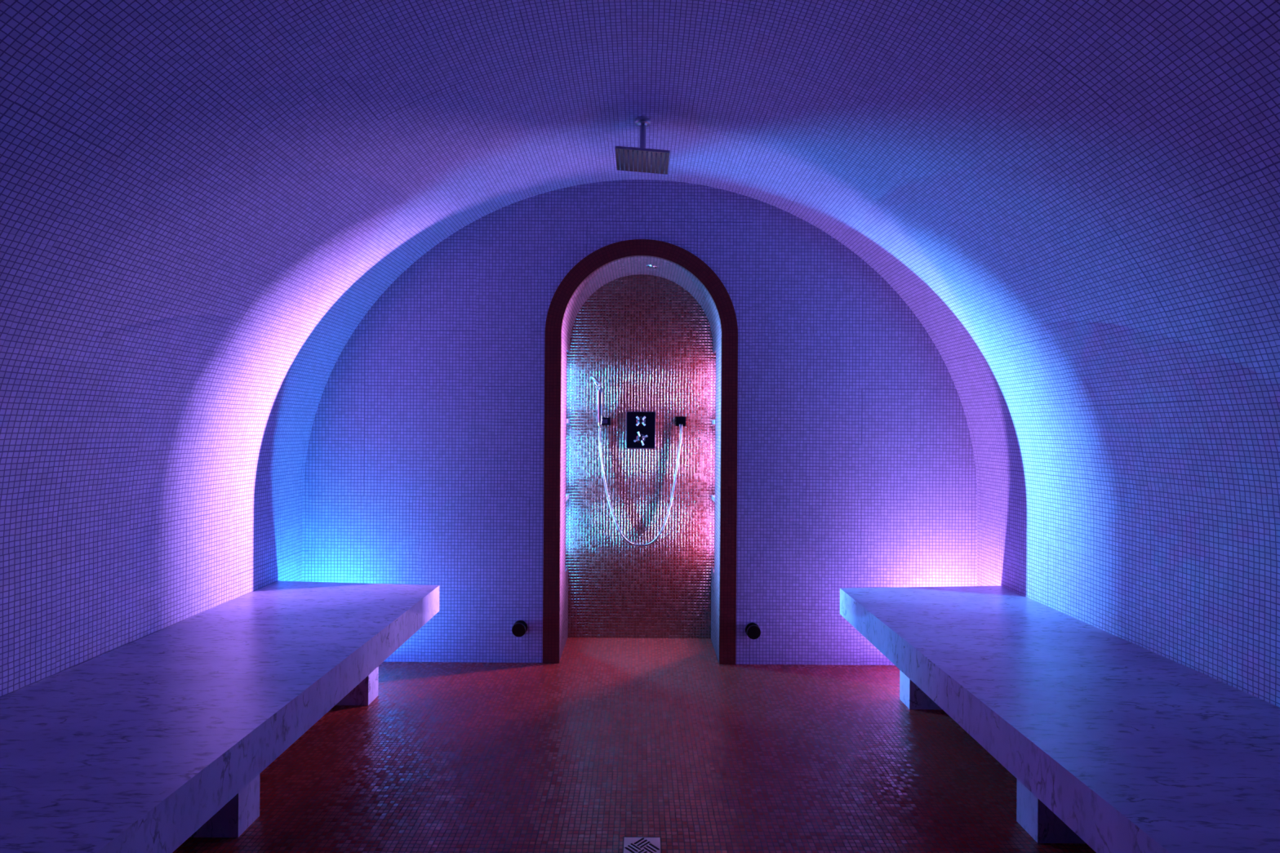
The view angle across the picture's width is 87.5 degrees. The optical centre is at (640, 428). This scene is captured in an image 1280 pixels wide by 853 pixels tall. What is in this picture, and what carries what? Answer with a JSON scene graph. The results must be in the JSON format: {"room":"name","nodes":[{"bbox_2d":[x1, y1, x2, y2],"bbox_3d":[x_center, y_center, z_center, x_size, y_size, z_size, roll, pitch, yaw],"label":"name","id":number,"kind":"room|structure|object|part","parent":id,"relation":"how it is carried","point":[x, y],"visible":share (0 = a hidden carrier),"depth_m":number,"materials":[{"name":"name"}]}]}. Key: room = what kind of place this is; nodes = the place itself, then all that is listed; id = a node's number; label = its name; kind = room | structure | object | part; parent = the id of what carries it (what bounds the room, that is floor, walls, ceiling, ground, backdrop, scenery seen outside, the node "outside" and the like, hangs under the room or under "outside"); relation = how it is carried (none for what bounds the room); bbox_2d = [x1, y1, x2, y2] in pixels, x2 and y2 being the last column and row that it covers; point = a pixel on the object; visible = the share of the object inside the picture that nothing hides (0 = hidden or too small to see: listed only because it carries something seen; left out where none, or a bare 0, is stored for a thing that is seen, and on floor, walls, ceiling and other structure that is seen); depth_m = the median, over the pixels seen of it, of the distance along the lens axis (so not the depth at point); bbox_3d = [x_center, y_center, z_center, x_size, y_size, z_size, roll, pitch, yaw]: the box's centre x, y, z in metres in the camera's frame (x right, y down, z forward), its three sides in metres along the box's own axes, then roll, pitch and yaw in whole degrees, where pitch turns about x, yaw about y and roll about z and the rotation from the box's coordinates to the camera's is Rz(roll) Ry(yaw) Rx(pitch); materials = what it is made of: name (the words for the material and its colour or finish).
{"room":"spa","nodes":[
{"label":"spa","id":0,"kind":"room"},
{"bbox_2d":[0,497,302,697],"bbox_3d":[-1.727,0.771,1.058,0.001,0.833,4.717,0,0,0],"label":"wall","id":1,"kind":"structure","parent":0,"point":[62,609],"depth_m":2.25,"materials":[{"name":"tile"}]},
{"bbox_2d":[559,335,569,661],"bbox_3d":[-0.436,0.360,3.626,0.048,1.674,0.417,0,0,0],"label":"wall","id":2,"kind":"structure","parent":0,"point":[563,570],"depth_m":3.57,"materials":[{"name":"tile"}]},
{"bbox_2d":[565,493,568,501],"bbox_3d":[-0.435,0.385,3.758,0.050,0.024,0.152,0,0,0],"label":"ledge","id":3,"kind":"object","parent":2,"relation":"attached to","point":[566,495],"visible":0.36,"depth_m":3.76,"materials":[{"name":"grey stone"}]},
{"bbox_2d":[172,637,1096,852],"bbox_3d":[-0.008,1.200,1.267,3.444,0.001,5.134,0,0,0],"label":"floor","id":4,"kind":"structure","parent":0,"point":[612,740],"depth_m":2.38,"materials":[{"name":"red tile"}]},
{"bbox_2d":[0,580,439,852],"bbox_3d":[-1.334,0.959,0.959,0.788,0.464,4.458,0,0,0],"label":"bench","id":5,"kind":"object","parent":4,"relation":"on","point":[155,742],"visible":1,"depth_m":1.77,"materials":[{"name":"white stone"}]},
{"bbox_3d":[-1.450,1.018,2.005,0.556,0.343,0.110,0,0,0],"label":"leg","id":6,"kind":"part","parent":5,"relation":"part of","materials":[{"name":"grey stone"}]},
{"bbox_3d":[-1.450,1.018,2.935,0.556,0.343,0.110,0,0,0],"label":"leg","id":7,"kind":"part","parent":5,"relation":"part of","materials":[{"name":"grey stone"}]},
{"bbox_2d":[622,836,662,852],"bbox_3d":[0.004,1.198,1.907,0.112,0.004,0.112,0,0,0],"label":"floor drain","id":8,"kind":"object","parent":4,"relation":"on","point":[630,844],"visible":1,"depth_m":1.93,"materials":[{"name":"silver metal"}]},
{"bbox_2d":[840,586,1279,852],"bbox_3d":[1.320,0.978,0.959,0.788,0.464,4.458,0,0,0],"label":"bench","id":9,"kind":"object","parent":4,"relation":"on","point":[1110,743],"visible":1,"depth_m":1.78,"materials":[{"name":"white stone"}]},
{"bbox_3d":[1.436,1.038,2.935,0.556,0.343,0.110,0,0,0],"label":"leg","id":10,"kind":"part","parent":9,"relation":"part of","materials":[{"name":"grey stone"}]},
{"bbox_3d":[1.436,1.038,2.005,0.556,0.343,0.110,0,0,0],"label":"leg","id":11,"kind":"part","parent":9,"relation":"part of","materials":[{"name":"grey stone"}]},
{"bbox_2d":[0,0,1279,569],"bbox_3d":[0.003,-0.453,1.058,3.444,1.639,4.717,0,0,0],"label":"ceiling","id":12,"kind":"structure","parent":0,"point":[203,203],"depth_m":2.08,"materials":[{"name":"tile"}]},
{"bbox_2d":[614,116,670,174],"bbox_3d":[0.007,-1.182,2.764,0.218,0.185,0.224,0,0,0],"label":"shower head","id":13,"kind":"object","parent":12,"relation":"hanging from","point":[641,159],"visible":1,"depth_m":2.75},
{"bbox_3d":[0.007,-1.107,2.764,0.218,0.027,0.224,0,0,0],"label":"head plate","id":14,"kind":"part","parent":13,"relation":"part of","materials":[{"name":"grey metal"}]},
{"bbox_2d":[302,179,977,665],"bbox_3d":[0.000,-0.036,3.417,3.444,2.472,0.001,0,0,0],"label":"wall","id":15,"kind":"structure","parent":0,"point":[424,461],"depth_m":3.42,"materials":[{"name":"tile"}]},
{"bbox_2d":[511,620,527,636],"bbox_3d":[-0.615,1.015,3.393,0.074,0.074,0.047,0,0,0],"label":"outlet","id":16,"kind":"object","parent":15,"relation":"attached to","point":[519,628],"visible":1,"depth_m":3.37,"materials":[{"name":"black metal"}]},
{"bbox_2d":[542,239,737,664],"bbox_3d":[-0.001,0.117,3.425,0.986,2.167,0.024,0,0,0],"label":"trim","id":17,"kind":"structure","parent":15,"relation":"attached to","point":[680,256],"depth_m":3.41,"materials":[{"name":"brown tile"}]},
{"bbox_2d":[745,622,760,639],"bbox_3d":[0.570,1.027,3.393,0.074,0.074,0.047,0,0,0],"label":"outlet","id":18,"kind":"object","parent":15,"relation":"attached to","point":[753,630],"visible":1,"depth_m":3.37,"materials":[{"name":"black metal"}]},
{"bbox_2d":[565,274,715,638],"bbox_3d":[-0.001,0.134,3.834,0.916,2.132,0.001,0,0,0],"label":"wall","id":19,"kind":"structure","parent":0,"point":[647,341],"depth_m":3.83,"materials":[{"name":"red tile"}]},
{"bbox_2d":[601,417,610,425],"bbox_3d":[-0.206,-0.042,3.819,0.068,0.043,0.030,0,0,0],"label":"bracket","id":20,"kind":"object","parent":19,"relation":"attached to","point":[606,421],"visible":0.71,"depth_m":3.82,"materials":[{"name":"black metal"}]},
{"bbox_2d":[591,376,602,426],"bbox_3d":[-0.248,-0.152,3.765,0.067,0.280,0.074,0,0,0],"label":"shower","id":21,"kind":"object","parent":20,"relation":"attached to","point":[599,391],"visible":1,"depth_m":3.77,"materials":[{"name":"silver metal"}]},
{"bbox_3d":[-0.232,-0.123,3.780,0.035,0.222,0.043,0,0,0],"label":"handle","id":22,"kind":"part","parent":21,"relation":"part of","materials":[{"name":"silver metal"}]},
{"bbox_3d":[-0.214,-0.042,3.814,0.050,0.024,0.020,0,0,0],"label":"holder arm","id":23,"kind":"part","parent":20,"relation":"part of","materials":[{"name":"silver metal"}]},
{"bbox_2d":[598,426,682,546],"bbox_3d":[-0.006,0.327,3.799,0.479,0.691,0.029,0,0,0],"label":"shower hose","id":24,"kind":"object","parent":20,"relation":"hanging from","point":[599,428],"visible":1,"depth_m":3.80,"materials":[{"name":"silver metal"}]},
{"bbox_2d":[626,411,655,448],"bbox_3d":[0.000,0.008,3.810,0.166,0.212,0.048,0,0,0],"label":"shower valve","id":25,"kind":"object","parent":19,"relation":"attached to","point":[640,425],"visible":1,"depth_m":3.82,"materials":[{"name":"black metal"}]},
{"bbox_3d":[0.000,0.056,3.805,0.052,0.052,0.038,0,0,0],"label":"handle","id":26,"kind":"part","parent":25,"relation":"part of","materials":[{"name":"silver metal"}]},
{"bbox_3d":[0.000,0.056,3.800,0.081,0.081,0.014,0,0,0],"label":"cross arm","id":27,"kind":"part","parent":25,"relation":"part of","materials":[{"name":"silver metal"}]},
{"bbox_3d":[0.000,-0.043,3.800,0.057,0.058,0.014,0,0,0],"label":"cross arm","id":28,"kind":"part","parent":25,"relation":"part of","materials":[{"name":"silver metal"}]},
{"bbox_3d":[0.000,-0.043,3.805,0.052,0.052,0.038,0,0,0],"label":"handle","id":29,"kind":"part","parent":25,"relation":"part of","materials":[{"name":"silver metal"}]},
{"bbox_2d":[675,416,685,428],"bbox_3d":[0.229,-0.036,3.814,0.055,0.068,0.040,0,0,0],"label":"outlet","id":30,"kind":"object","parent":19,"relation":"attached to","point":[680,420],"visible":1,"depth_m":3.82,"materials":[{"name":"black metal"}]},
{"bbox_2d":[560,255,721,346],"bbox_3d":[0.005,-0.679,3.626,0.820,0.410,0.417,0,0,0],"label":"ceiling","id":31,"kind":"structure","parent":0,"point":[620,268],"depth_m":3.61,"materials":[{"name":"tile"}]},
{"bbox_2d":[646,264,657,268],"bbox_3d":[0.061,-0.877,3.620,0.060,0.014,0.060,0,0,0],"label":"light","id":32,"kind":"object","parent":31,"relation":"attached to","point":[651,266],"visible":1,"depth_m":3.60,"materials":[{"name":"silver metal"}]},
{"bbox_2d":[711,337,721,662],"bbox_3d":[0.431,0.366,3.626,0.048,1.674,0.417,0,0,0],"label":"wall","id":33,"kind":"structure","parent":0,"point":[715,572],"depth_m":3.56,"materials":[{"name":"tile"}]},
{"bbox_2d":[711,494,715,502],"bbox_3d":[0.430,0.391,3.758,0.050,0.024,0.152,0,0,0],"label":"ledge","id":34,"kind":"object","parent":33,"relation":"attached to","point":[713,495],"visible":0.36,"depth_m":3.75,"materials":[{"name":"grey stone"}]},
{"bbox_2d":[977,502,1279,707],"bbox_3d":[1.716,0.796,1.058,0.001,0.833,4.717,0,0,0],"label":"wall","id":35,"kind":"structure","parent":0,"point":[1214,616],"depth_m":2.26,"materials":[{"name":"tile"}]}
]}

